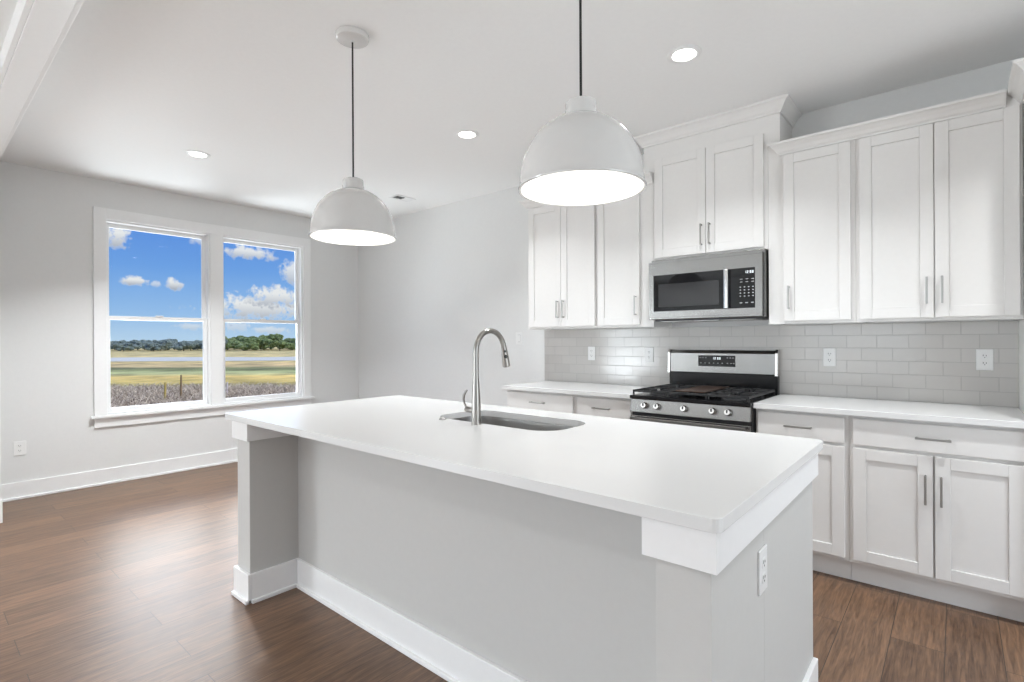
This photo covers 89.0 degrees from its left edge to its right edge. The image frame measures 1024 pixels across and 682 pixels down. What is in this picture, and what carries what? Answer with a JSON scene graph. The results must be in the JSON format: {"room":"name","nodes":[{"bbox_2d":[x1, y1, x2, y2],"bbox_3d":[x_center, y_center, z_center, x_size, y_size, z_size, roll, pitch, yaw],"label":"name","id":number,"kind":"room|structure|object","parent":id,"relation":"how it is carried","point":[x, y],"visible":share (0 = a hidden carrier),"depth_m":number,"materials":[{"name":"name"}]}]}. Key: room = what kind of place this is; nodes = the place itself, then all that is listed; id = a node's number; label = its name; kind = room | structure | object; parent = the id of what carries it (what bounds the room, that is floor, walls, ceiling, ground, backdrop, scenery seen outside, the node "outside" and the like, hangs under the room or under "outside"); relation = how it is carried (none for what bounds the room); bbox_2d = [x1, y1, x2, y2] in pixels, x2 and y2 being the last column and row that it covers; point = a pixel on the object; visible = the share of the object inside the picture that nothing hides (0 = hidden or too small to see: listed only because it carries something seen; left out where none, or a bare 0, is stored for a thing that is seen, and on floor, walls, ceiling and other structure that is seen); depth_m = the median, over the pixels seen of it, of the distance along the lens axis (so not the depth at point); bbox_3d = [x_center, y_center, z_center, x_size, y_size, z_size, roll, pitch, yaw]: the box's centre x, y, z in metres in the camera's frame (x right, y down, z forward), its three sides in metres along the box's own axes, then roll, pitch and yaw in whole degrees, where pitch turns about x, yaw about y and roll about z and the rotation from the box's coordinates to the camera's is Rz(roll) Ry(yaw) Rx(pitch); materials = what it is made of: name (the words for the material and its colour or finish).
{"room":"kitchen","nodes":[
{"label":"kitchen","id":0,"kind":"room"},
{"bbox_2d":[0,161,358,484],"bbox_3d":[-5.103,-0.065,3.156,0.140,2.750,9.458,0,0,40],"label":"wall","id":1,"kind":"structure","parent":0,"point":[47,345],"depth_m":4.56,"materials":[{"name":"paint"}]},
{"bbox_2d":[13,441,25,455],"bbox_3d":[-4.044,0.889,4.277,0.008,0.115,0.078,0,0,40],"label":"wall outlet","id":2,"kind":"object","parent":1,"relation":"attached to","point":[19,447],"visible":1,"depth_m":4.27,"materials":[{"name":"white plastic"}]},
{"bbox_2d":[1,448,237,501],"bbox_3d":[-3.053,1.229,5.419,0.030,0.140,3.363,0,0,40],"label":"baseboard","id":3,"kind":"structure","parent":1,"relation":"attached to","point":[69,482],"depth_m":4.73,"materials":[{"name":"paint"}]},
{"bbox_2d":[106,219,210,413],"bbox_3d":[-3.451,-0.215,5.094,0.138,1.772,0.872,0,0,40],"label":"window","id":4,"kind":"structure","parent":1,"relation":"in","point":[205,237],"depth_m":5.20,"materials":[{"name":"paint"}]},
{"bbox_2d":[93,206,310,415],"bbox_3d":[-3.065,-0.261,5.423,0.019,1.870,2.053,0,0,40],"label":"trim","id":5,"kind":"structure","parent":1,"relation":"attached to","point":[100,214],"depth_m":5.37,"materials":[{"name":"paint"}]},
{"bbox_2d":[90,396,314,427],"bbox_3d":[-3.067,0.729,5.433,0.095,0.110,2.110,0,0,40],"label":"trim","id":6,"kind":"structure","parent":1,"relation":"attached to","point":[110,420],"depth_m":5.20,"materials":[{"name":"paint"}]},
{"bbox_2d":[223,236,302,403],"bbox_3d":[-2.805,-0.218,5.851,0.138,1.772,0.889,0,0,40],"label":"window","id":7,"kind":"structure","parent":1,"relation":"in","point":[298,250],"depth_m":6.10,"materials":[{"name":"paint"}]},
{"bbox_2d":[0,0,1023,217],"bbox_3d":[-1.870,-1.532,0.483,8.540,0.150,9.598,0,0,40],"label":"ceiling","id":8,"kind":"structure","parent":0,"point":[263,88],"depth_m":2.88,"materials":[{"name":"paint"}]},
{"bbox_2d":[185,150,210,157],"bbox_3d":[-2.455,-1.450,4.069,0.172,0.008,0.172,0,0,40],"label":"recessed light","id":9,"kind":"object","parent":8,"relation":"in","point":[194,153],"visible":1,"depth_m":4.06,"materials":[{"name":"paint"}]},
{"bbox_2d":[308,26,396,245],"bbox_3d":[-0.763,-0.975,2.499,0.404,0.974,0.404,0,0,40],"label":"pendant lamp","id":10,"kind":"object","parent":8,"relation":"hanging from","point":[351,215],"visible":1,"depth_m":2.41,"materials":[{"name":"white metal"}]},
{"bbox_2d":[389,194,415,201],"bbox_3d":[-1.126,-1.457,5.351,0.140,0.008,0.240,0,0,40],"label":"ceiling vent","id":11,"kind":"object","parent":8,"relation":"in","point":[398,197],"visible":1,"depth_m":5.35,"materials":[{"name":"metal"}]},
{"bbox_2d":[455,129,478,138],"bbox_3d":[-0.320,-1.461,3.701,0.172,0.008,0.172,0,0,40],"label":"recessed light","id":12,"kind":"object","parent":8,"relation":"in","point":[463,133],"visible":1,"depth_m":3.69,"materials":[{"name":"paint"}]},
{"bbox_2d":[518,0,646,205],"bbox_3d":[0.219,-0.972,1.661,0.404,0.990,0.404,0,0,40],"label":"pendant lamp","id":13,"kind":"object","parent":8,"relation":"hanging from","point":[583,156],"visible":1,"depth_m":1.55,"materials":[{"name":"white metal"}]},
{"bbox_2d":[667,45,701,63],"bbox_3d":[0.885,-1.467,2.678,0.172,0.008,0.172,0,0,40],"label":"recessed light","id":14,"kind":"object","parent":8,"relation":"in","point":[684,53],"visible":1,"depth_m":2.67,"materials":[{"name":"paint"}]},
{"bbox_2d":[0,462,1023,681],"bbox_3d":[-1.855,1.353,0.483,8.540,0.120,9.598,0,0,40],"label":"floor","id":15,"kind":"structure","parent":0,"point":[131,580],"depth_m":2.42,"materials":[{"name":"brown wood"}]},
{"bbox_2d":[231,421,817,681],"bbox_3d":[-0.151,0.842,2.268,2.446,0.884,1.091,0,0,40],"label":"kitchen island","id":16,"kind":"object","parent":15,"relation":"on","point":[470,579],"visible":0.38,"depth_m":1.79,"materials":[{"name":"paint"}]},
{"bbox_2d":[225,395,822,532],"bbox_3d":[-0.177,0.385,2.292,2.514,0.030,1.100,0,0,40],"label":"island countertop","id":17,"kind":"structure","parent":16,"relation":"on","point":[704,479],"depth_m":1.72,"materials":[{"name":"white stone"}]},
{"bbox_2d":[462,328,509,424],"bbox_3d":[-0.117,0.158,2.380,0.108,0.424,0.244,0,0,40],"label":"faucet","id":18,"kind":"object","parent":17,"relation":"on","point":[475,409],"visible":1,"depth_m":2.28,"materials":[{"name":"silver metal"}]},
{"bbox_2d":[453,416,573,430],"bbox_3d":[-0.012,0.490,2.427,0.757,0.180,0.377,0,0,40],"label":"sink","id":19,"kind":"object","parent":17,"relation":"in","point":[499,421],"visible":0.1,"depth_m":2.60,"materials":[{"name":"metal"}]},
{"bbox_2d":[758,544,766,595],"bbox_3d":[0.663,0.608,1.376,0.008,0.115,0.070,0,0,40],"label":"wall outlet","id":20,"kind":"object","parent":16,"relation":"attached to","point":[762,553],"visible":1,"depth_m":1.36,"materials":[{"name":"white plastic"}]},
{"bbox_2d":[762,557,765,567],"bbox_3d":[0.665,0.588,1.374,0.001,0.026,0.032,0,0,40],"label":"receptacle","id":21,"kind":"object","parent":20,"relation":"attached to","point":[763,558],"depth_m":1.37,"materials":[{"name":"white plastic"}]},
{"bbox_2d":[762,572,765,583],"bbox_3d":[0.665,0.627,1.374,0.001,0.026,0.032,0,0,40],"label":"receptacle","id":22,"kind":"object","parent":20,"relation":"attached to","point":[763,573],"depth_m":1.37,"materials":[{"name":"white plastic"}]},
{"bbox_2d":[507,389,575,413],"bbox_3d":[0.395,0.839,4.254,0.671,0.883,0.655,0,0,40],"label":"base cabinet","id":23,"kind":"object","parent":15,"relation":"on","point":[556,402],"visible":0.12,"depth_m":4.00,"materials":[{"name":"paint"}]},
{"bbox_2d":[502,381,659,398],"bbox_3d":[0.567,0.381,4.105,1.163,0.030,0.636,0,0,40],"label":"countertop","id":24,"kind":"structure","parent":23,"relation":"on","point":[562,387],"depth_m":4.00,"materials":[{"name":"white stone"}]},
{"bbox_2d":[576,395,631,418],"bbox_3d":[0.831,0.837,3.882,0.474,0.883,0.655,0,0,40],"label":"base cabinet","id":25,"kind":"object","parent":15,"relation":"on","point":[611,407],"visible":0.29,"depth_m":3.65,"materials":[{"name":"paint"}]},
{"bbox_2d":[630,349,779,432],"bbox_3d":[1.275,0.671,3.446,0.757,1.210,0.710,0,0,40],"label":"gas range","id":26,"kind":"object","parent":15,"relation":"on","point":[718,389],"visible":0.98,"depth_m":3.43,"materials":[{"name":"grey metal"}]},
{"bbox_2d":[630,390,777,406],"bbox_3d":[1.266,0.372,3.438,0.757,0.022,0.617,0,0,40],"label":"cooktop","id":27,"kind":"object","parent":26,"relation":"in","point":[646,397],"depth_m":3.23,"materials":[{"name":"black metal"}]},
{"bbox_2d":[756,408,851,578],"bbox_3d":[1.769,0.832,3.081,0.457,0.883,0.655,0,0,40],"label":"base cabinet","id":28,"kind":"object","parent":15,"relation":"on","point":[831,487],"visible":0.53,"depth_m":2.78,"materials":[{"name":"paint"}]},
{"bbox_2d":[849,416,1023,621],"bbox_3d":[2.201,0.830,2.713,0.676,0.883,0.655,0,0,40],"label":"base cabinet","id":29,"kind":"object","parent":15,"relation":"on","point":[937,508],"visible":0.99,"depth_m":2.48,"materials":[{"name":"paint"}]},
{"bbox_2d":[753,394,1023,428],"bbox_3d":[2.024,0.373,2.861,1.138,0.030,0.636,0,0,40],"label":"countertop","id":30,"kind":"structure","parent":29,"relation":"on","point":[995,416],"depth_m":2.71,"materials":[{"name":"white stone"}]},
{"bbox_2d":[1019,104,1023,412],"bbox_3d":[2.819,0.048,2.163,0.980,2.440,0.681,0,0,40],"label":"refrigerator surround","id":31,"kind":"object","parent":15,"relation":"on","point":[1021,322],"visible":0.14,"depth_m":2.60,"materials":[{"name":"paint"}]},
{"bbox_2d":[358,57,1023,407],"bbox_3d":[1.207,-0.098,4.081,8.540,2.750,0.140,0,0,40],"label":"wall","id":32,"kind":"structure","parent":0,"point":[454,272],"depth_m":5.43,"materials":[{"name":"paint"}]},
{"bbox_2d":[516,332,522,343],"bbox_3d":[0.068,-0.015,4.955,0.085,0.115,0.009,0,0,40],"label":"light switch","id":33,"kind":"object","parent":32,"relation":"attached to","point":[519,335],"visible":1,"depth_m":4.95,"materials":[{"name":"white plastic"}]},
{"bbox_2d":[528,205,612,329],"bbox_3d":[0.485,-0.643,4.359,0.683,1.102,0.368,0,0,40],"label":"upper cabinet","id":34,"kind":"object","parent":32,"relation":"attached to","point":[562,240],"visible":0.74,"depth_m":4.22,"materials":[{"name":"paint"}]},
{"bbox_2d":[518,171,652,209],"bbox_3d":[0.635,-1.160,4.225,1.210,0.070,0.374,0,0,40],"label":"crown molding","id":35,"kind":"structure","parent":32,"relation":"attached to","point":[527,204],"depth_m":4.39,"materials":[{"name":"paint"}]},
{"bbox_2d":[597,183,671,328],"bbox_3d":[0.922,-0.645,3.986,0.466,1.102,0.368,0,0,40],"label":"upper cabinet","id":36,"kind":"object","parent":32,"relation":"attached to","point":[625,228],"visible":0.62,"depth_m":3.87,"materials":[{"name":"paint"}]},
{"bbox_2d":[644,113,791,260],"bbox_3d":[1.386,-1.019,3.588,0.903,0.906,0.368,0,0,40],"label":"upper cabinet","id":37,"kind":"object","parent":32,"relation":"attached to","point":[710,188],"visible":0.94,"depth_m":3.44,"materials":[{"name":"paint"}]},
{"bbox_2d":[649,249,768,321],"bbox_3d":[1.367,-0.347,3.564,0.755,0.434,0.411,0,0,40],"label":"microwave","id":38,"kind":"object","parent":37,"relation":"attached to","point":[730,286],"visible":0.96,"depth_m":3.40,"materials":[{"name":"silver metal"}]},
{"bbox_2d":[633,93,801,149],"bbox_3d":[1.382,-1.434,3.586,1.024,0.079,0.374,0,0,40],"label":"crown molding","id":39,"kind":"structure","parent":37,"relation":"attached to","point":[784,104],"depth_m":3.38,"materials":[{"name":"paint"}]},
{"bbox_2d":[544,321,1018,407],"bbox_3d":[1.483,0.133,3.747,3.110,0.458,0.010,0,0,40],"label":"tile backsplash","id":40,"kind":"structure","parent":32,"relation":"attached to","point":[932,362],"depth_m":3.24,"materials":[{"name":"white tile"}]},
{"bbox_2d":[588,347,594,359],"bbox_3d":[0.677,0.113,4.423,0.070,0.115,0.008,0,0,40],"label":"wall outlet","id":41,"kind":"object","parent":40,"relation":"attached to","point":[591,350],"visible":1,"depth_m":4.42,"materials":[{"name":"white plastic"}]},
{"bbox_2d":[645,347,653,361],"bbox_3d":[1.076,0.115,4.083,0.070,0.115,0.008,0,0,40],"label":"wall outlet","id":42,"kind":"object","parent":40,"relation":"attached to","point":[649,355],"visible":1,"depth_m":4.08,"materials":[{"name":"white plastic"}]},
{"bbox_2d":[823,348,835,365],"bbox_3d":[2.006,0.108,3.289,0.070,0.115,0.008,0,0,40],"label":"wall outlet","id":43,"kind":"object","parent":40,"relation":"attached to","point":[829,354],"visible":1,"depth_m":3.29,"materials":[{"name":"white plastic"}]},
{"bbox_2d":[976,349,993,370],"bbox_3d":[2.559,0.107,2.818,0.070,0.115,0.008,0,0,40],"label":"wall outlet","id":44,"kind":"object","parent":40,"relation":"attached to","point":[984,357],"visible":1,"depth_m":2.81,"materials":[{"name":"white plastic"}]},
{"bbox_2d":[981,354,988,357],"bbox_3d":[2.557,0.087,2.816,0.032,0.026,0.001,0,0,40],"label":"receptacle","id":45,"kind":"object","parent":44,"relation":"attached to","point":[982,355],"depth_m":2.81,"materials":[{"name":"white plastic"}]},
{"bbox_2d":[981,361,988,365],"bbox_3d":[2.557,0.127,2.816,0.032,0.026,0.001,0,0,40],"label":"receptacle","id":46,"kind":"object","parent":44,"relation":"attached to","point":[983,363],"depth_m":2.81,"materials":[{"name":"white plastic"}]},
{"bbox_2d":[768,140,862,324],"bbox_3d":[1.854,-0.650,3.191,0.455,1.102,0.368,0,0,40],"label":"upper cabinet","id":47,"kind":"object","parent":32,"relation":"attached to","point":[812,192],"visible":0.8,"depth_m":3.07,"materials":[{"name":"paint"}]},
{"bbox_2d":[855,95,1023,323],"bbox_3d":[2.286,-0.652,2.823,0.678,1.102,0.368,0,0,40],"label":"upper cabinet","id":48,"kind":"object","parent":32,"relation":"attached to","point":[939,205],"visible":0.88,"depth_m":2.68,"materials":[{"name":"paint"}]},
{"bbox_2d":[767,58,1023,155],"bbox_3d":[2.399,-1.170,2.499,2.170,0.070,0.709,0,0,40],"label":"crown molding","id":49,"kind":"structure","parent":48,"relation":"attached to","point":[995,100],"depth_m":2.75,"materials":[{"name":"paint"}]},
{"bbox_3d":[-1.068,-0.086,1.414,8.260,2.750,0.105,0,0,40],"label":"wall partition","id":50,"kind":"structure","parent":0,"visible":0},
{"bbox_2d":[0,0,84,522],"bbox_3d":[-0.845,-0.049,1.228,7.680,2.672,0.152,0,0,40],"label":"trim","id":51,"kind":"structure","parent":50,"relation":"attached to","point":[37,29],"depth_m":2.34,"materials":[{"name":"paint"}]},
{"label":"outside","id":52,"kind":"structure","parent":0,"visible":0},
{"bbox_2d":[110,347,295,403],"bbox_3d":[-71.998,3.661,192.909,480.000,1.000,640.000,0,0,40],"label":"ground","id":53,"kind":"structure","parent":52,"point":[123,373],"depth_m":52.75,"materials":[{"name":"beige plant"}]},
{"bbox_2d":[110,342,134,350],"bbox_3d":[-116.981,2.066,156.447,5.101,2.872,5.813,0,0,31],"label":"tree","id":54,"kind":"object","parent":53,"relation":"on","point":[117,346],"visible":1,"depth_m":155.17,"materials":[{"name":"green plant"}]},
{"bbox_2d":[117,340,142,350],"bbox_3d":[-121.096,1.694,165.335,6.978,3.663,7.023,0,0,-28],"label":"tree","id":55,"kind":"object","parent":53,"relation":"on","point":[137,344],"visible":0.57,"depth_m":164.75,"materials":[{"name":"green plant"}]},
{"bbox_2d":[140,340,155,349],"bbox_3d":[-128.931,1.692,182.521,7.135,3.750,7.090,0,0,-5],"label":"tree","id":56,"kind":"object","parent":53,"relation":"on","point":[146,341],"visible":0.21,"depth_m":181.26,"materials":[{"name":"green plant"}]},
{"bbox_2d":[144,342,164,350],"bbox_3d":[-106.773,1.975,155.405,5.238,2.947,5.969,0,0,-38],"label":"tree","id":57,"kind":"object","parent":53,"relation":"on","point":[151,346],"visible":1,"depth_m":153.72,"materials":[{"name":"green plant"}]},
{"bbox_2d":[155,339,171,350],"bbox_3d":[-111.632,1.598,165.313,7.269,3.754,6.379,0,0,33],"label":"tree","id":58,"kind":"object","parent":53,"relation":"on","point":[166,342],"visible":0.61,"depth_m":164.39,"materials":[{"name":"green plant"}]},
{"bbox_2d":[164,382,165,399],"bbox_3d":[-15.290,2.363,22.945,0.105,1.002,0.094,0,0,18],"label":"wooden stake","id":59,"kind":"object","parent":53,"relation":"on","point":[164,382],"visible":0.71,"depth_m":22.91,"materials":[{"name":"yellow wood"}]},
{"bbox_2d":[180,375,181,401],"bbox_3d":[-15.292,2.238,24.051,0.097,1.252,0.085,0,0,18],"label":"wooden stake","id":60,"kind":"object","parent":53,"relation":"on","point":[180,375],"visible":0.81,"depth_m":24.03,"materials":[{"name":"brown wood"}]},
{"bbox_2d":[171,341,195,350],"bbox_3d":[-98.413,1.809,155.837,6.575,3.193,6.533,0,0,-43],"label":"tree","id":61,"kind":"object","parent":53,"relation":"on","point":[182,345],"visible":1,"depth_m":154.81,"materials":[{"name":"green plant"}]},
{"bbox_2d":[183,340,202,349],"bbox_3d":[-101.925,1.676,165.700,5.662,3.497,6.452,0,0,22],"label":"tree","id":62,"kind":"object","parent":53,"relation":"on","point":[197,342],"visible":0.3,"depth_m":166.53,"materials":[{"name":"green plant"}]},
{"bbox_2d":[111,381,295,407],"bbox_3d":[-17.393,2.599,22.869,30.019,0.550,19.249,0,0,0],"label":"dry brush","id":63,"kind":"object","parent":53,"relation":"on","point":[144,395],"visible":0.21,"depth_m":26.04,"materials":[{"name":"grey plant"}]},
{"bbox_2d":[225,341,234,348],"bbox_3d":[-92.181,1.313,164.486,9.120,4.122,8.608,0,0,-34],"label":"tree","id":64,"kind":"object","parent":53,"relation":"on","point":[228,345],"visible":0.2,"depth_m":163.85,"materials":[{"name":"green plant"}]},
{"bbox_2d":[225,335,243,349],"bbox_3d":[-95.370,0.832,174.547,9.371,5.122,9.257,0,0,8],"label":"tree","id":65,"kind":"object","parent":53,"relation":"on","point":[233,339],"visible":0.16,"depth_m":174.78,"materials":[{"name":"green plant"}]},
{"bbox_2d":[231,338,259,350],"bbox_3d":[-79.595,1.322,155.639,8.138,3.972,8.623,0,0,-30],"label":"tree","id":66,"kind":"object","parent":53,"relation":"on","point":[244,344],"visible":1,"depth_m":154.51,"materials":[{"name":"green plant"}]},
{"bbox_2d":[238,336,271,348],"bbox_3d":[-80.817,1.072,164.519,8.981,4.486,9.297,0,0,-43],"label":"tree","id":67,"kind":"object","parent":53,"relation":"on","point":[263,343],"visible":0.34,"depth_m":163.75,"materials":[{"name":"green plant"}]},
{"bbox_2d":[250,333,283,349],"bbox_3d":[-82.746,0.561,173.808,9.804,5.533,9.471,0,0,27],"label":"tree","id":68,"kind":"object","parent":53,"relation":"on","point":[276,336],"visible":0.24,"depth_m":173.51,"materials":[{"name":"green plant"}]},
{"bbox_2d":[268,340,292,350],"bbox_3d":[-69.628,1.587,156.604,7.057,3.336,6.971,0,0,-35],"label":"tree","id":69,"kind":"object","parent":53,"relation":"on","point":[281,344],"visible":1,"depth_m":155.07,"materials":[{"name":"green plant"}]},
{"bbox_2d":[284,338,294,342],"bbox_3d":[-70.674,1.249,173.093,8.235,4.024,7.956,0,0,36],"label":"tree","id":70,"kind":"object","parent":53,"relation":"on","point":[286,339],"visible":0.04,"depth_m":171.57,"materials":[{"name":"green plant"}]},
{"bbox_2d":[285,339,295,349],"bbox_3d":[-69.155,1.426,164.440,7.661,3.652,7.231,0,0,-23],"label":"tree","id":71,"kind":"object","parent":53,"relation":"on","point":[293,347],"visible":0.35,"depth_m":162.36,"materials":[{"name":"green plant"}]},
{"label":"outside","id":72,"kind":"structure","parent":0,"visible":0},
{"bbox_2d":[110,357,295,361],"bbox_3d":[-100.000,3.388,83.519,254.255,0.200,223.418,0,0,40],"label":"creek","id":73,"kind":"structure","parent":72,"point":[122,358],"depth_m":82.72,"materials":[{"name":"liquid"}]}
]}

